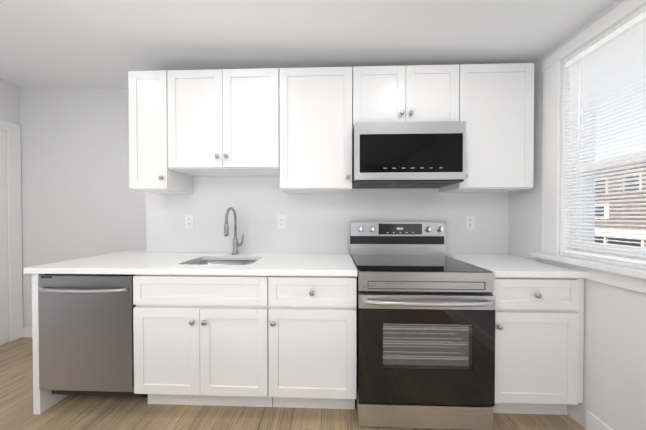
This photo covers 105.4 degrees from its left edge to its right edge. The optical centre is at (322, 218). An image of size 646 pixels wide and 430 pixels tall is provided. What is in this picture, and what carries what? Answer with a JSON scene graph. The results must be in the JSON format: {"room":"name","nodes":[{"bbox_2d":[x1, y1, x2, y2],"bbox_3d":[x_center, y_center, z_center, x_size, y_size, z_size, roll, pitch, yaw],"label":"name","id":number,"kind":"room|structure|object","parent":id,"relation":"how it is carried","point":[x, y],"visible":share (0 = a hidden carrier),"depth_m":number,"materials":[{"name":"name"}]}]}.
{"room":"kitchen","nodes":[
{"label":"kitchen","id":0,"kind":"room"},
{"bbox_2d":[0,78,18,343],"bbox_3d":[-3.195,-0.093,0.158,0.200,2.600,4.600,0,1,2],"label":"wall","id":1,"kind":"structure","parent":0,"point":[9,101],"depth_m":2.36,"materials":[{"name":"white paint"}]},
{"bbox_2d":[0,119,22,344],"bbox_3d":[-3.050,0.133,1.929,0.070,2.110,1.045,0,1,2],"label":"door frame","id":2,"kind":"structure","parent":1,"relation":"attached to","point":[11,326],"depth_m":2.37,"materials":[{"name":"white wood"}]},
{"bbox_2d":[19,86,145,327],"bbox_3d":[-2.356,-0.119,2.531,1.716,2.600,0.200,0,1,2],"label":"wall","id":3,"kind":"structure","parent":0,"point":[80,198],"depth_m":2.43,"materials":[{"name":"white paint"}]},
{"bbox_2d":[22,327,31,336],"bbox_3d":[-2.388,1.135,2.438,1.220,0.095,0.014,0,1,2],"label":"baseboard","id":4,"kind":"structure","parent":3,"relation":"attached to","point":[26,331],"depth_m":2.45,"materials":[{"name":"white wood"}]},
{"bbox_2d":[0,337,585,429],"bbox_3d":[-0.826,1.258,0.093,4.940,0.100,5.000,0,1,2],"label":"floor","id":5,"kind":"structure","parent":0,"point":[80,412],"depth_m":1.49,"materials":[{"name":"brown wood"}]},
{"bbox_2d":[32,274,67,413],"bbox_3d":[-1.728,0.755,1.954,0.044,0.865,0.921,0,1,2],"label":"cabinet end panel","id":6,"kind":"object","parent":5,"relation":"on","point":[44,400],"visible":0.23,"depth_m":1.50,"materials":[{"name":"white wood"}]},
{"bbox_2d":[38,274,147,396],"bbox_3d":[-1.418,0.760,1.758,0.580,0.860,0.681,0,1,2],"label":"dishwasher","id":7,"kind":"object","parent":5,"relation":"on","point":[86,335],"visible":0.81,"depth_m":1.48,"materials":[{"name":"silver metal"}]},
{"bbox_2d":[133,274,272,406],"bbox_3d":[-0.719,0.757,1.752,0.809,0.865,0.656,0,1,2],"label":"base cabinet","id":8,"kind":"object","parent":5,"relation":"on","point":[201,339],"visible":0.88,"depth_m":1.46,"materials":[{"name":"white wood"}]},
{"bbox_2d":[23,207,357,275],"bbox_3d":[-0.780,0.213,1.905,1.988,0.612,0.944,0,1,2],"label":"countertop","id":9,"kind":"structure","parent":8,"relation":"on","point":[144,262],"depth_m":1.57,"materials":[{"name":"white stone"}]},
{"bbox_2d":[193,260,256,264],"bbox_3d":[-0.700,0.423,1.740,0.520,0.196,0.380,0,1,2],"label":"sink basin","id":10,"kind":"object","parent":9,"relation":"in","point":[198,262],"depth_m":1.90,"materials":[{"name":"silver metal"}]},
{"bbox_2d":[224,207,243,254],"bbox_3d":[-0.691,0.098,1.917,0.098,0.380,0.214,0,1,2],"label":"faucet","id":11,"kind":"object","parent":9,"relation":"on","point":[226,227],"depth_m":1.98,"materials":[{"name":"silver metal"}]},
{"bbox_2d":[268,276,356,408],"bbox_3d":[-0.053,0.757,1.730,0.517,0.865,0.656,0,1,2],"label":"base cabinet","id":12,"kind":"object","parent":5,"relation":"on","point":[312,341],"visible":1,"depth_m":1.44,"materials":[{"name":"white wood"}]},
{"bbox_2d":[350,222,495,429],"bbox_3d":[0.586,0.611,1.668,0.749,1.159,0.722,0,1,2],"label":"range oven","id":13,"kind":"object","parent":5,"relation":"on","point":[425,334],"visible":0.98,"depth_m":1.38,"materials":[{"name":"silver metal"}]},
{"bbox_2d":[490,277,583,414],"bbox_3d":[1.230,0.758,1.687,0.524,0.865,0.656,0,1,2],"label":"base cabinet","id":14,"kind":"object","parent":5,"relation":"on","point":[539,333],"visible":0.71,"depth_m":1.40,"materials":[{"name":"white wood"}]},
{"bbox_2d":[445,254,588,277],"bbox_3d":[1.231,0.307,1.688,0.530,0.034,0.644,0,1,2],"label":"countertop","id":15,"kind":"structure","parent":14,"relation":"on","point":[503,265],"depth_m":1.51,"materials":[{"name":"white stone"}]},
{"bbox_2d":[0,0,615,88],"bbox_3d":[-0.826,-1.263,0.066,4.940,0.359,5.000,0,1,2],"label":"ceiling","id":16,"kind":"structure","parent":0,"point":[83,43],"depth_m":1.58,"materials":[{"name":"white paint"}]},
{"bbox_2d":[146,176,508,253],"bbox_3d":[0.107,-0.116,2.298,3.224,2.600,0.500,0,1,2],"label":"backsplash","id":17,"kind":"structure","parent":0,"point":[317,223],"depth_m":2.06,"materials":[{"name":"white paint"}]},
{"bbox_2d":[128,70,192,193],"bbox_3d":[-1.248,-0.634,1.905,0.282,0.852,0.356,0,1,2],"label":"upper cabinet","id":18,"kind":"object","parent":17,"relation":"attached to","point":[150,171],"visible":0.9,"depth_m":1.76,"materials":[{"name":"white wood"}]},
{"bbox_2d":[185,215,192,227],"bbox_3d":[-1.135,0.023,2.086,0.070,0.115,0.008,0,1,2],"label":"electrical outlet","id":19,"kind":"object","parent":17,"relation":"attached to","point":[188,221],"visible":1,"depth_m":2.08,"materials":[{"name":"white plastic"}]},
{"bbox_2d":[167,68,279,175],"bbox_3d":[-0.705,-0.709,1.886,0.800,0.702,0.356,0,1,2],"label":"upper cabinet","id":20,"kind":"object","parent":17,"relation":"attached to","point":[224,122],"visible":1,"depth_m":1.74,"materials":[{"name":"white wood"}]},
{"bbox_2d":[277,215,285,228],"bbox_3d":[-0.348,0.026,2.060,0.070,0.115,0.008,0,1,2],"label":"electrical outlet","id":21,"kind":"object","parent":17,"relation":"attached to","point":[281,221],"visible":1,"depth_m":2.06,"materials":[{"name":"white plastic"}]},
{"bbox_2d":[279,67,351,193],"bbox_3d":[-0.046,-0.634,1.865,0.512,0.852,0.356,0,1,2],"label":"upper cabinet","id":22,"kind":"object","parent":17,"relation":"attached to","point":[315,130],"visible":1,"depth_m":1.72,"materials":[{"name":"white wood"}]},
{"bbox_2d":[352,64,458,132],"bbox_3d":[0.575,-0.851,1.842,0.726,0.416,0.356,0,1,2],"label":"upper cabinet","id":23,"kind":"object","parent":17,"relation":"attached to","point":[418,93],"visible":0.9,"depth_m":1.70,"materials":[{"name":"white wood"}]},
{"bbox_2d":[352,121,465,188],"bbox_3d":[0.575,-0.439,1.816,0.721,0.392,0.416,0,1,2],"label":"over-the-range microwave","id":24,"kind":"object","parent":23,"relation":"attached to","point":[398,155],"visible":1,"depth_m":1.61,"materials":[{"name":"silver metal"}]},
{"bbox_2d":[465,216,474,229],"bbox_3d":[1.200,0.032,2.007,0.070,0.115,0.008,0,1,2],"label":"electrical outlet","id":25,"kind":"object","parent":17,"relation":"attached to","point":[469,222],"visible":1,"depth_m":2.01,"materials":[{"name":"white plastic"}]},
{"bbox_2d":[439,63,533,192],"bbox_3d":[1.189,-0.633,1.823,0.496,0.852,0.356,0,1,2],"label":"upper cabinet","id":26,"kind":"object","parent":17,"relation":"attached to","point":[496,107],"visible":0.85,"depth_m":1.68,"materials":[{"name":"white wood"}]},
{"bbox_2d":[508,0,645,429],"bbox_3d":[1.538,-0.090,-0.152,0.200,2.600,4.300,0,1,2],"label":"wall","id":27,"kind":"structure","parent":0,"point":[614,372],"depth_m":1.31,"materials":[{"name":"white paint"}]},
{"bbox_2d":[531,252,645,293],"bbox_3d":[1.474,0.289,1.084,0.110,0.105,1.237,0,1,2],"label":"window sill","id":28,"kind":"structure","parent":27,"relation":"attached to","point":[632,279],"depth_m":1.26,"materials":[{"name":"white wood"}]},
{"bbox_2d":[541,0,645,269],"bbox_3d":[1.569,-0.410,1.073,0.220,1.295,1.187,0,1,2],"label":"window","id":29,"kind":"structure","parent":27,"relation":"in","point":[563,224],"depth_m":1.53,"materials":[{"name":"white"}]},
{"bbox_2d":[564,11,645,264],"bbox_3d":[1.501,-0.374,1.076,0.043,1.174,0.909,0,1,2],"label":"window blind","id":30,"kind":"object","parent":29,"relation":"attached to","point":[610,60],"visible":1,"depth_m":1.30,"materials":[{"name":"white plastic"}]},
{"bbox_2d":[586,410,612,429],"bbox_3d":[1.419,1.153,-0.451,0.014,0.120,3.668,0,1,2],"label":"baseboard","id":31,"kind":"structure","parent":27,"relation":"attached to","point":[593,422],"depth_m":1.33,"materials":[{"name":"white wood"}]},
{"label":"outside","id":32,"kind":"structure","parent":0,"visible":0},
{"bbox_2d":[595,163,645,246],"bbox_3d":[21.384,0.480,14.244,38.100,7.750,90.000,0,1,2],"label":"houses","id":33,"kind":"structure","parent":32,"point":[627,231],"depth_m":13.29,"materials":[{"name":"brown"}]}
]}

